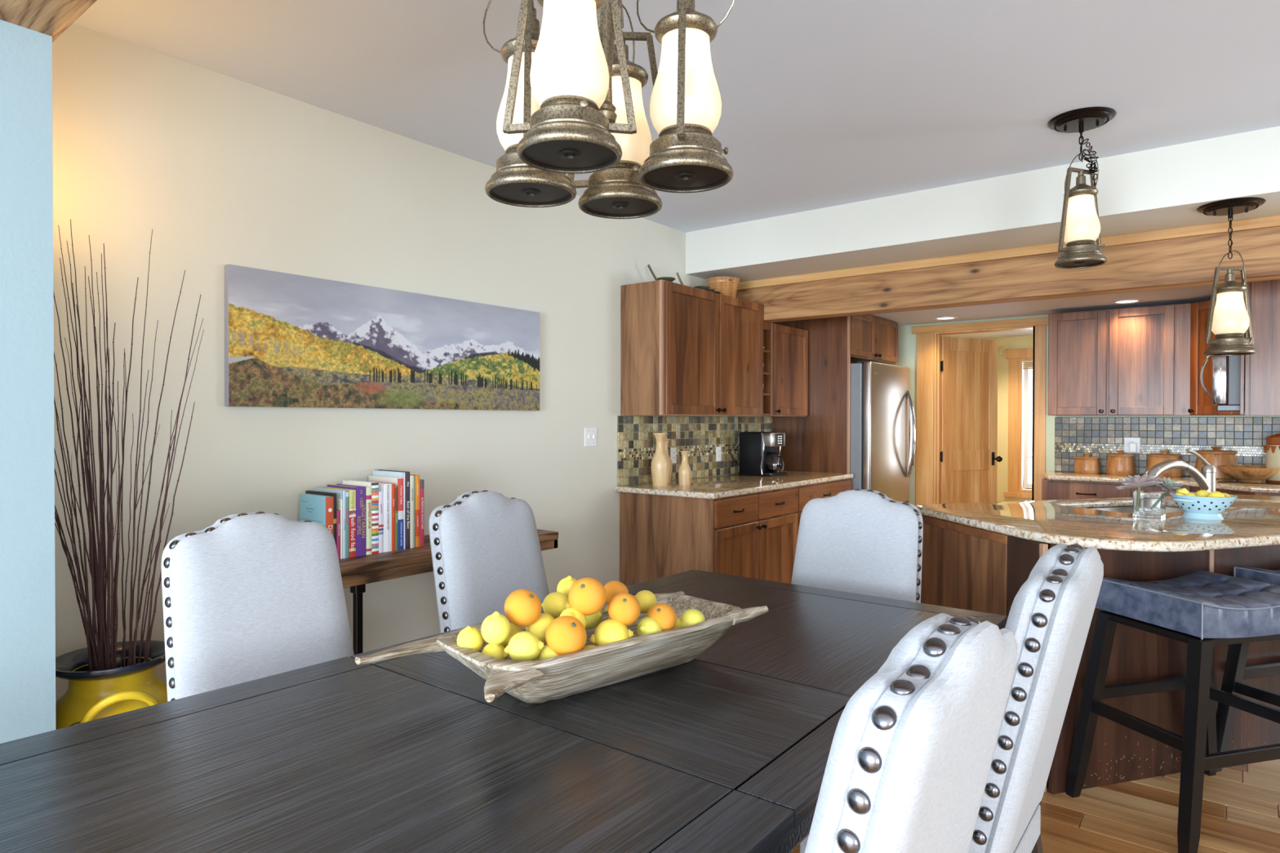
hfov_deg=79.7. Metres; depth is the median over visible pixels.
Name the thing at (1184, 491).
lemon
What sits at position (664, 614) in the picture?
orange
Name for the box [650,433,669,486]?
wooden vase
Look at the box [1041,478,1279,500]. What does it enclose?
base cabinet
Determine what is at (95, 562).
branch
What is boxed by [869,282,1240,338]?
ceiling
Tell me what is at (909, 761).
dining chair
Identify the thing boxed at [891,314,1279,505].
wall
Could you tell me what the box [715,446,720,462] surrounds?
outlet
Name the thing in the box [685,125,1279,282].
ceiling
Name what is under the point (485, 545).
dining chair
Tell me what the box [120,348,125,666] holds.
branch
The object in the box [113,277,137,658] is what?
branch
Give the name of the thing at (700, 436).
backsplash
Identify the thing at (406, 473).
book
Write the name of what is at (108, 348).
branch
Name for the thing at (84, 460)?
branch
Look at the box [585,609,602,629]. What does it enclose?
lemon
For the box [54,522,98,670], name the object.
branch
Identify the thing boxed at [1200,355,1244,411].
microwave
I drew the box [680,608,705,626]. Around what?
lemon
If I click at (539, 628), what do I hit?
lemon
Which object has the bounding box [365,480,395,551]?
book
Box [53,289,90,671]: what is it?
branch
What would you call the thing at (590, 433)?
light switch
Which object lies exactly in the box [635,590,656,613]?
lemon
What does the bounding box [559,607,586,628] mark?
lemon
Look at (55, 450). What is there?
branch
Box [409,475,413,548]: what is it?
book
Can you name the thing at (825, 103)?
ceiling
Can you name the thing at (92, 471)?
branch
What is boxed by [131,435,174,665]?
branch
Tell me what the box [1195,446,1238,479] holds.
canister
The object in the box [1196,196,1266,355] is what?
pendant lamp
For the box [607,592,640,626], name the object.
orange
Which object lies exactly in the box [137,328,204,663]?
branch
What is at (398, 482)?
book
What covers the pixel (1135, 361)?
upper cabinet
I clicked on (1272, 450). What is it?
crock
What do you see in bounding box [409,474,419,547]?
book
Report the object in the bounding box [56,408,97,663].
branch
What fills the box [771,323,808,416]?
upper cabinet
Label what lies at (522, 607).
orange
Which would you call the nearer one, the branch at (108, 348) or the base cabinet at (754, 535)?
the branch at (108, 348)
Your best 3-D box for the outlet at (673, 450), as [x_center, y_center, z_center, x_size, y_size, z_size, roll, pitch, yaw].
[0.238,0.206,5.426,0.010,0.115,0.072,0,1,38]
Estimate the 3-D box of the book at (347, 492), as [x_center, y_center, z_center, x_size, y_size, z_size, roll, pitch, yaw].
[-1.287,0.405,3.223,0.214,0.272,0.015,0,1,38]
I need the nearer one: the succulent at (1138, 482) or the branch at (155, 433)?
the branch at (155, 433)
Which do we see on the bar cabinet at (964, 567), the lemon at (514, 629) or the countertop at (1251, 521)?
the countertop at (1251, 521)
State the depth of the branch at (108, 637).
2.22 m
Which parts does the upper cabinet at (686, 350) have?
panel, door, panel, door, panel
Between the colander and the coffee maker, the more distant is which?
the coffee maker
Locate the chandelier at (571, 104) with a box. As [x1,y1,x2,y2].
[483,0,734,218]
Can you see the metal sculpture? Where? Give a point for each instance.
(666, 278)
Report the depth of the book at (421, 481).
3.44 m
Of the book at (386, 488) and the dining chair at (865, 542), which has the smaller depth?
the dining chair at (865, 542)
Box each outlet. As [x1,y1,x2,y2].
[670,447,676,463]
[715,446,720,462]
[1124,437,1140,453]
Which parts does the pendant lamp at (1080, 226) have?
frame, lamp shade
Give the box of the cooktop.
[1217,478,1279,484]
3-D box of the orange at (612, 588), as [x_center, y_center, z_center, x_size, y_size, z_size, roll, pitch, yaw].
[-0.057,0.389,1.778,0.062,0.061,0.064,0,1,-25]
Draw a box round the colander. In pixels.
[1168,492,1237,519]
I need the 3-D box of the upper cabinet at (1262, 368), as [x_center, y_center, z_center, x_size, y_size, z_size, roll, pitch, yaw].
[4.343,-0.483,4.637,1.124,0.835,0.662,0,1,38]
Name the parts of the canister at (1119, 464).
lid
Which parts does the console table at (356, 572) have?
leg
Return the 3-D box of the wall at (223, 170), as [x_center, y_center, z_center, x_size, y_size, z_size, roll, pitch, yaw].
[-0.069,-0.092,5.136,0.100,2.780,6.770,0,1,38]
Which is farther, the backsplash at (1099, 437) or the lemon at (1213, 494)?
the backsplash at (1099, 437)
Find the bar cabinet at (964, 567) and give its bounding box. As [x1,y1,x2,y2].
[920,515,1279,794]
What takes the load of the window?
in the wall at (1025, 341)
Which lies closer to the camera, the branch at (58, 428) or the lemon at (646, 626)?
the lemon at (646, 626)
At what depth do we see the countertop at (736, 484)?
5.08 m
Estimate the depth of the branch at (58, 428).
2.22 m
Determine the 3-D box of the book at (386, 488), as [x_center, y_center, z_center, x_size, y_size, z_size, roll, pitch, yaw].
[-1.173,0.394,3.373,0.220,0.292,0.040,0,1,38]
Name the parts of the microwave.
handle, door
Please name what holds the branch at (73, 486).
in the pot
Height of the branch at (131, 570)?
1.354 m
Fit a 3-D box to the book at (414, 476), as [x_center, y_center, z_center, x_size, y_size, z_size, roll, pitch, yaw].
[-1.093,0.380,3.485,0.228,0.318,0.006,0,1,38]
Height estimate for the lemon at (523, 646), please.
0.064 m
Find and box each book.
[299,493,333,534]
[305,490,336,545]
[315,488,346,558]
[321,487,355,557]
[327,484,365,556]
[336,498,342,559]
[336,509,340,559]
[342,480,378,554]
[342,484,371,555]
[346,491,349,558]
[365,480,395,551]
[368,475,404,550]
[373,470,405,549]
[374,469,409,549]
[378,482,391,552]
[378,491,383,553]
[395,485,398,550]
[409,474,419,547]
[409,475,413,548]
[413,475,415,547]
[419,479,423,546]
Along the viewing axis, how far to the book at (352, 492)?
3.18 m
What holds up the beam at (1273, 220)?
on the beam at (1193, 260)
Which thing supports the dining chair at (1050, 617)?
on the floor
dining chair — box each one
[161,511,354,702]
[428,489,549,633]
[791,488,923,603]
[800,543,1103,852]
[804,613,1017,852]
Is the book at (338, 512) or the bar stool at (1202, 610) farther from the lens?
the book at (338, 512)
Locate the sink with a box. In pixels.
[1088,506,1183,513]
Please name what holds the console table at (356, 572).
on the floor
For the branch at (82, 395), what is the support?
in the pot
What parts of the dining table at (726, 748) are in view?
panel, edge moulding, panel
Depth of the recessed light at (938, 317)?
6.74 m
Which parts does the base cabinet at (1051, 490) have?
handle, drawer, drawer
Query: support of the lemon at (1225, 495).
in the colander
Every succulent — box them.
[1115,473,1162,492]
[1151,475,1186,494]
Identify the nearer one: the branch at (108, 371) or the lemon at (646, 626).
the lemon at (646, 626)
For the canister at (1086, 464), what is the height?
0.163 m
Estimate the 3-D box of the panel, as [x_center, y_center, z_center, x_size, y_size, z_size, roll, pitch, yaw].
[1.410,0.167,6.389,0.698,2.243,0.028,0,1,38]
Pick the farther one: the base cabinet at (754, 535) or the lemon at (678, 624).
the base cabinet at (754, 535)
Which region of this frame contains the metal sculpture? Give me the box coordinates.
[647,264,715,292]
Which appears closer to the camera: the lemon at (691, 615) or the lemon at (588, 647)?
the lemon at (588, 647)
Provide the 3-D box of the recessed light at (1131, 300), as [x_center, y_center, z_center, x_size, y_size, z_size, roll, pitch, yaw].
[3.679,-0.944,5.796,0.208,0.008,0.208,0,1,38]
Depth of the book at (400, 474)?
3.39 m
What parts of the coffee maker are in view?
chrome trim, handle, control panel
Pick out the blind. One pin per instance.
(1028, 365)
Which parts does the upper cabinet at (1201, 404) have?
panel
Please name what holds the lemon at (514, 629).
in the dough bowl at (550, 677)
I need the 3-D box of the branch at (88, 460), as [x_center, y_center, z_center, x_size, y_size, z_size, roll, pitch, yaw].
[-1.633,0.085,2.270,0.082,1.383,0.012,0,1,-36]
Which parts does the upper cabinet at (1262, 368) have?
door, frame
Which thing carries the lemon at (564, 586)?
in the dough bowl at (550, 677)
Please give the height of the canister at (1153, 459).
0.201 m
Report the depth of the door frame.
7.10 m
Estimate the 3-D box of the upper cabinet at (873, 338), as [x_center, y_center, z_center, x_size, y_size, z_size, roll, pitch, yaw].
[1.772,-0.766,6.819,0.731,0.383,1.105,0,1,38]
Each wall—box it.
[0,19,55,743]
[52,22,771,702]
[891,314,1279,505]
[982,335,1032,502]
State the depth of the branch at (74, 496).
2.31 m
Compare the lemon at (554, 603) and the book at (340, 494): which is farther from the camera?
the book at (340, 494)
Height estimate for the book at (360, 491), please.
0.288 m
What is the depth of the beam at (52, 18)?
1.86 m
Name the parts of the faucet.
spout, lever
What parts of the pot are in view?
handle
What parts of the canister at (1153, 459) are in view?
lid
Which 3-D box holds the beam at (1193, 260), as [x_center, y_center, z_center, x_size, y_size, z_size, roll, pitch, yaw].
[3.077,-0.908,4.206,6.000,0.252,0.170,0,1,38]
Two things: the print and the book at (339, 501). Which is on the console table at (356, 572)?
the book at (339, 501)
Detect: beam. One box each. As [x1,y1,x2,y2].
[0,0,97,41]
[735,226,1279,322]
[737,214,1279,289]
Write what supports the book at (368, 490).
on the console table at (356, 572)
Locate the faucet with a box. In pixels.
[1145,448,1216,492]
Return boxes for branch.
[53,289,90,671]
[53,352,92,648]
[53,396,93,671]
[54,449,97,662]
[54,469,101,670]
[54,505,92,648]
[54,510,93,662]
[54,515,93,670]
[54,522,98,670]
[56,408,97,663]
[57,225,99,643]
[59,257,106,669]
[64,337,97,670]
[66,240,99,667]
[70,219,100,621]
[71,282,95,671]
[73,486,91,576]
[75,304,105,662]
[81,366,100,639]
[84,267,107,669]
[88,235,103,670]
[88,275,106,608]
[94,326,104,670]
[96,271,106,635]
[101,253,109,653]
[103,243,116,668]
[105,324,116,667]
[106,322,115,669]
[106,348,117,599]
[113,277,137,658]
[113,381,122,668]
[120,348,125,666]
[120,413,133,666]
[127,320,158,666]
[128,371,159,665]
[129,228,152,665]
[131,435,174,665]
[133,270,185,664]
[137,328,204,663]
[138,318,203,663]
[143,294,200,662]
[146,402,195,661]
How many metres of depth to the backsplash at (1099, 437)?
6.05 m
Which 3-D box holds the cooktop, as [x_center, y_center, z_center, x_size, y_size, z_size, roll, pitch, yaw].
[4.396,0.385,5.364,0.560,0.006,0.540,0,1,38]
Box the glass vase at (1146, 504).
[1133,490,1165,518]
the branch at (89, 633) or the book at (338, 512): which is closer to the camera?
the branch at (89, 633)
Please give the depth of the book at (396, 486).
3.34 m
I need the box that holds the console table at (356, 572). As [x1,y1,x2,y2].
[338,528,558,654]
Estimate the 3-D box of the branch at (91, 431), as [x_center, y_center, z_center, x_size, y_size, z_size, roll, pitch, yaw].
[-1.601,0.151,2.259,0.108,1.253,0.011,0,1,23]
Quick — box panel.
[771,315,850,473]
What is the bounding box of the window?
[1004,347,1032,497]
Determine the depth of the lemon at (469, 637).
1.58 m
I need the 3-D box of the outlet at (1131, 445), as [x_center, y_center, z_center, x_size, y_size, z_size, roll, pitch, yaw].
[3.936,0.150,6.139,0.110,0.125,0.053,0,1,38]
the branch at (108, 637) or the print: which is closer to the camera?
the branch at (108, 637)
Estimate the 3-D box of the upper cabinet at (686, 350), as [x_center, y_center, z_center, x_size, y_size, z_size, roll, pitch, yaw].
[0.416,-0.497,5.360,0.381,0.844,1.273,0,1,38]
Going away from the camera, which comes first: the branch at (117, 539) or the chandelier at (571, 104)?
the chandelier at (571, 104)
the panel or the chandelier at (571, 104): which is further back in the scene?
the panel
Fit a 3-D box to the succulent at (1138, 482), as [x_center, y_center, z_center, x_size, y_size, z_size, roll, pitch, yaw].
[2.134,0.277,3.276,0.167,0.163,0.162,0,1,38]
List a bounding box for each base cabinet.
[619,478,851,586]
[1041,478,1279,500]
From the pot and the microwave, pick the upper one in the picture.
the microwave
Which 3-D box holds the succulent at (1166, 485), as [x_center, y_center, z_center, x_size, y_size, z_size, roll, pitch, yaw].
[2.251,0.284,3.261,0.130,0.144,0.141,0,1,38]
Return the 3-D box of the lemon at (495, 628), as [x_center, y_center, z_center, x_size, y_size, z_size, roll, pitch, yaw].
[-0.295,0.416,1.571,0.060,0.076,0.060,0,1,-24]
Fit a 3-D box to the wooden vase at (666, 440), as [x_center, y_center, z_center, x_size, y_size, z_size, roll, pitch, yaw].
[0.163,0.234,5.218,0.116,0.300,0.116,0,1,38]
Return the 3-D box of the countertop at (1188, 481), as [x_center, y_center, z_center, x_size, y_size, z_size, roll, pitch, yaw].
[4.266,0.407,5.343,2.700,0.037,0.908,0,1,38]
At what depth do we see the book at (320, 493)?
3.12 m
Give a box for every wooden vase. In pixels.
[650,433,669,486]
[664,438,672,483]
[678,450,690,484]
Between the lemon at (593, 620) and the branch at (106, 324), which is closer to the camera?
the lemon at (593, 620)
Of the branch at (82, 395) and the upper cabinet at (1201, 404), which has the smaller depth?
the branch at (82, 395)
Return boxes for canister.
[1073,453,1100,474]
[1105,450,1134,475]
[1146,450,1182,477]
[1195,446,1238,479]
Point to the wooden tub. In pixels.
(727, 286)
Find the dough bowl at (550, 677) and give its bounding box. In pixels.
[355,591,768,703]
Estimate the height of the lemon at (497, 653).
0.050 m
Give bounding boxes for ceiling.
[73,0,1279,232]
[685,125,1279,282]
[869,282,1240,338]
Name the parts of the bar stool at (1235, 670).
leg, rail, seat, rail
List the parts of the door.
knob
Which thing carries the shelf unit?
attached to the wall at (223, 170)
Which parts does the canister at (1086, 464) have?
lid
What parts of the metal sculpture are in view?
rod, rod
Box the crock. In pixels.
[1263,433,1279,482]
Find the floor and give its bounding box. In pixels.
[791,759,1279,852]
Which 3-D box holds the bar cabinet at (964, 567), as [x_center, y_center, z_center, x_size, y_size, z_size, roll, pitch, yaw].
[2.607,0.868,3.562,2.660,0.897,0.933,0,1,-16]
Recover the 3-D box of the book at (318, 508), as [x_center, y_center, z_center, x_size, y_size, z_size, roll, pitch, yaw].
[-1.333,0.413,3.159,0.210,0.258,0.031,0,1,38]
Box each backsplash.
[617,415,772,486]
[1054,417,1279,475]
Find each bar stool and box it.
[1066,569,1279,852]
[1215,565,1279,772]
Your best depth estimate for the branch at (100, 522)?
2.23 m
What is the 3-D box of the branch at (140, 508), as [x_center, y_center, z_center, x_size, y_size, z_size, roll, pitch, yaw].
[-1.471,0.233,2.267,0.132,1.089,0.009,0,1,18]
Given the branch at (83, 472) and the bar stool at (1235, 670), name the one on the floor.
the bar stool at (1235, 670)
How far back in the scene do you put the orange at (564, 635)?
1.54 m
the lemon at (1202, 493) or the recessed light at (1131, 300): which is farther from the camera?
the recessed light at (1131, 300)
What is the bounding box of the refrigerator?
[849,360,915,502]
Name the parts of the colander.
handle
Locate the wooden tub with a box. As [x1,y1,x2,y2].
[706,276,739,297]
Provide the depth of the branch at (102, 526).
2.27 m
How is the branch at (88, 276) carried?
in the pot
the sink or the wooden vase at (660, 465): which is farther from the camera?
the wooden vase at (660, 465)
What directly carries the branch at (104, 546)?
in the pot
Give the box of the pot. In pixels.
[55,640,167,729]
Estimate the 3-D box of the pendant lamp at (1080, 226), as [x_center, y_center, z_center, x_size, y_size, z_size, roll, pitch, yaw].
[1.982,-1.056,3.447,0.268,0.655,0.268,0,1,28]
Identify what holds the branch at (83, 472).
in the pot
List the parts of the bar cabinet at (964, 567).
panel, rail, panel, frame, panel, panel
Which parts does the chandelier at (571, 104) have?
lamp shade, frame, lamp shade, frame, wick knob, frame, arm, lamp shade, wick knob, frame, lamp shade, wick knob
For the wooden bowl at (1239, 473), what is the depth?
5.28 m
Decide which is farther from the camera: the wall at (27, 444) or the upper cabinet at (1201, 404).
the upper cabinet at (1201, 404)
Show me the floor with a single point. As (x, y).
(1241, 806)
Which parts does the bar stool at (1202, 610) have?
leg, rail, rail, seat, seat frame, leg, leg, rail, rail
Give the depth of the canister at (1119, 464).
6.01 m
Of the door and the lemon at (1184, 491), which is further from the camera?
the door
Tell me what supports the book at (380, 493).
on the console table at (356, 572)
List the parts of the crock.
lid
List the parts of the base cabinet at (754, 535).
panel, drawer, door, panel, handle, drawer, door, panel, handle, door, drawer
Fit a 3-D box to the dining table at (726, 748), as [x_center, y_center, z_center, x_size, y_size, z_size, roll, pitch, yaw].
[-0.104,0.949,1.726,1.258,0.760,2.389,0,1,38]
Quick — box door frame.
[911,316,1048,505]
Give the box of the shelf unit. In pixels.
[760,321,771,416]
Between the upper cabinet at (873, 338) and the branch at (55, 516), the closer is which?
the branch at (55, 516)
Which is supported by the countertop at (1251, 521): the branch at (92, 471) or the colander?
the colander
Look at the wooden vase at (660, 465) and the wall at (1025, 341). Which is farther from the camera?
the wall at (1025, 341)
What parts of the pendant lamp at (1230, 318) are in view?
frame, lamp shade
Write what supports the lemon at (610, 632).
in the dough bowl at (550, 677)
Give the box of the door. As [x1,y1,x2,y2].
[939,336,1002,503]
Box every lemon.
[457,626,483,651]
[480,611,510,646]
[480,643,508,663]
[501,623,522,647]
[504,631,544,663]
[524,613,555,642]
[536,644,558,658]
[541,591,571,618]
[556,575,577,597]
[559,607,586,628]
[580,644,599,652]
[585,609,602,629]
[589,618,633,648]
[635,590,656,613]
[635,616,662,638]
[673,617,681,628]
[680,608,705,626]
[1174,488,1189,495]
[1184,493,1196,502]
[1195,489,1209,497]
[1206,491,1225,497]
[1222,493,1231,497]
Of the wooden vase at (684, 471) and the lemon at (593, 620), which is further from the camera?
the wooden vase at (684, 471)
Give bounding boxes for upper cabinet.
[620,279,763,416]
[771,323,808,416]
[850,314,897,364]
[1048,302,1191,415]
[1187,298,1244,415]
[1240,279,1279,415]
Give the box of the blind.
[1022,361,1032,368]
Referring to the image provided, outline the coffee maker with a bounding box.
[729,431,786,476]
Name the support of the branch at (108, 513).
in the pot
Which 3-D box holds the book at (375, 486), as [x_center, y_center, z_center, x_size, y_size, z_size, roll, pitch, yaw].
[-1.214,0.389,3.329,0.228,0.302,0.032,0,1,38]
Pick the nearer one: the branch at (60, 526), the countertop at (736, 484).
the branch at (60, 526)
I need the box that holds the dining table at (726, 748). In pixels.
[0,569,1007,852]
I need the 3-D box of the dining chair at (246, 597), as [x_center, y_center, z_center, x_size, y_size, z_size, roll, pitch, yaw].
[-0.918,0.786,2.042,0.585,1.078,0.507,0,1,38]
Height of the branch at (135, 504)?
0.948 m
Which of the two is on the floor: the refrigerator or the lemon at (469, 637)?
the refrigerator
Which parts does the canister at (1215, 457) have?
lid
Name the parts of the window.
frame, sash, pane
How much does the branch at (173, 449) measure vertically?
1.164 m
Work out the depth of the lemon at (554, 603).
1.71 m
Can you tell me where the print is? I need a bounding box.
[224,264,539,410]
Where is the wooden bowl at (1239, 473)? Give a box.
[1217,465,1279,481]
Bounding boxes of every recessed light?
[933,316,958,319]
[1111,298,1142,304]
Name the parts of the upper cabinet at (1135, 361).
panel, door, panel, door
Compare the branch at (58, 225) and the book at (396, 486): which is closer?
the branch at (58, 225)
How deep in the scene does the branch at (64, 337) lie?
2.30 m
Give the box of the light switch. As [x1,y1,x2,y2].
[584,427,596,446]
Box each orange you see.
[504,589,541,626]
[545,615,586,655]
[568,577,606,615]
[604,580,628,604]
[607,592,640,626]
[646,603,676,631]
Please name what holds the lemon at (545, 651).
in the dough bowl at (550, 677)
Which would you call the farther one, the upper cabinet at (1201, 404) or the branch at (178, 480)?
the upper cabinet at (1201, 404)
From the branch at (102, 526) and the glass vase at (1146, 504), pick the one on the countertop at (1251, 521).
the glass vase at (1146, 504)
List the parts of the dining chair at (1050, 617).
seat rail, backrest, leg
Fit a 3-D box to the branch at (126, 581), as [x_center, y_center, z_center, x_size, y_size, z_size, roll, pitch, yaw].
[-1.546,0.369,2.311,0.013,0.816,0.052,0,1,20]
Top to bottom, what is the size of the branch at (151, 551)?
1.090 m
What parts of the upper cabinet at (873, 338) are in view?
door, panel, door, panel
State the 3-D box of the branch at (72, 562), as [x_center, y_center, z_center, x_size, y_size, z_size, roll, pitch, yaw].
[-1.723,0.402,2.300,0.215,0.751,0.009,0,1,5]
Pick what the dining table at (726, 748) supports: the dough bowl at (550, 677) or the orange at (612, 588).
the dough bowl at (550, 677)
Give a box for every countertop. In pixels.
[614,470,853,498]
[914,493,1279,551]
[1040,471,1279,493]
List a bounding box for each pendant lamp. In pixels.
[1047,106,1116,268]
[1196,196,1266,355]
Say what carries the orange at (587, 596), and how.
in the dough bowl at (550, 677)
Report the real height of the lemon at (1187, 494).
0.048 m
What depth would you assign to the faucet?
3.76 m
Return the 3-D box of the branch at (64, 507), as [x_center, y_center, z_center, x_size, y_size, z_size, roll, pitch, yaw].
[-1.687,0.337,2.263,0.206,0.880,0.011,0,1,-2]
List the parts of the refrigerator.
door, handle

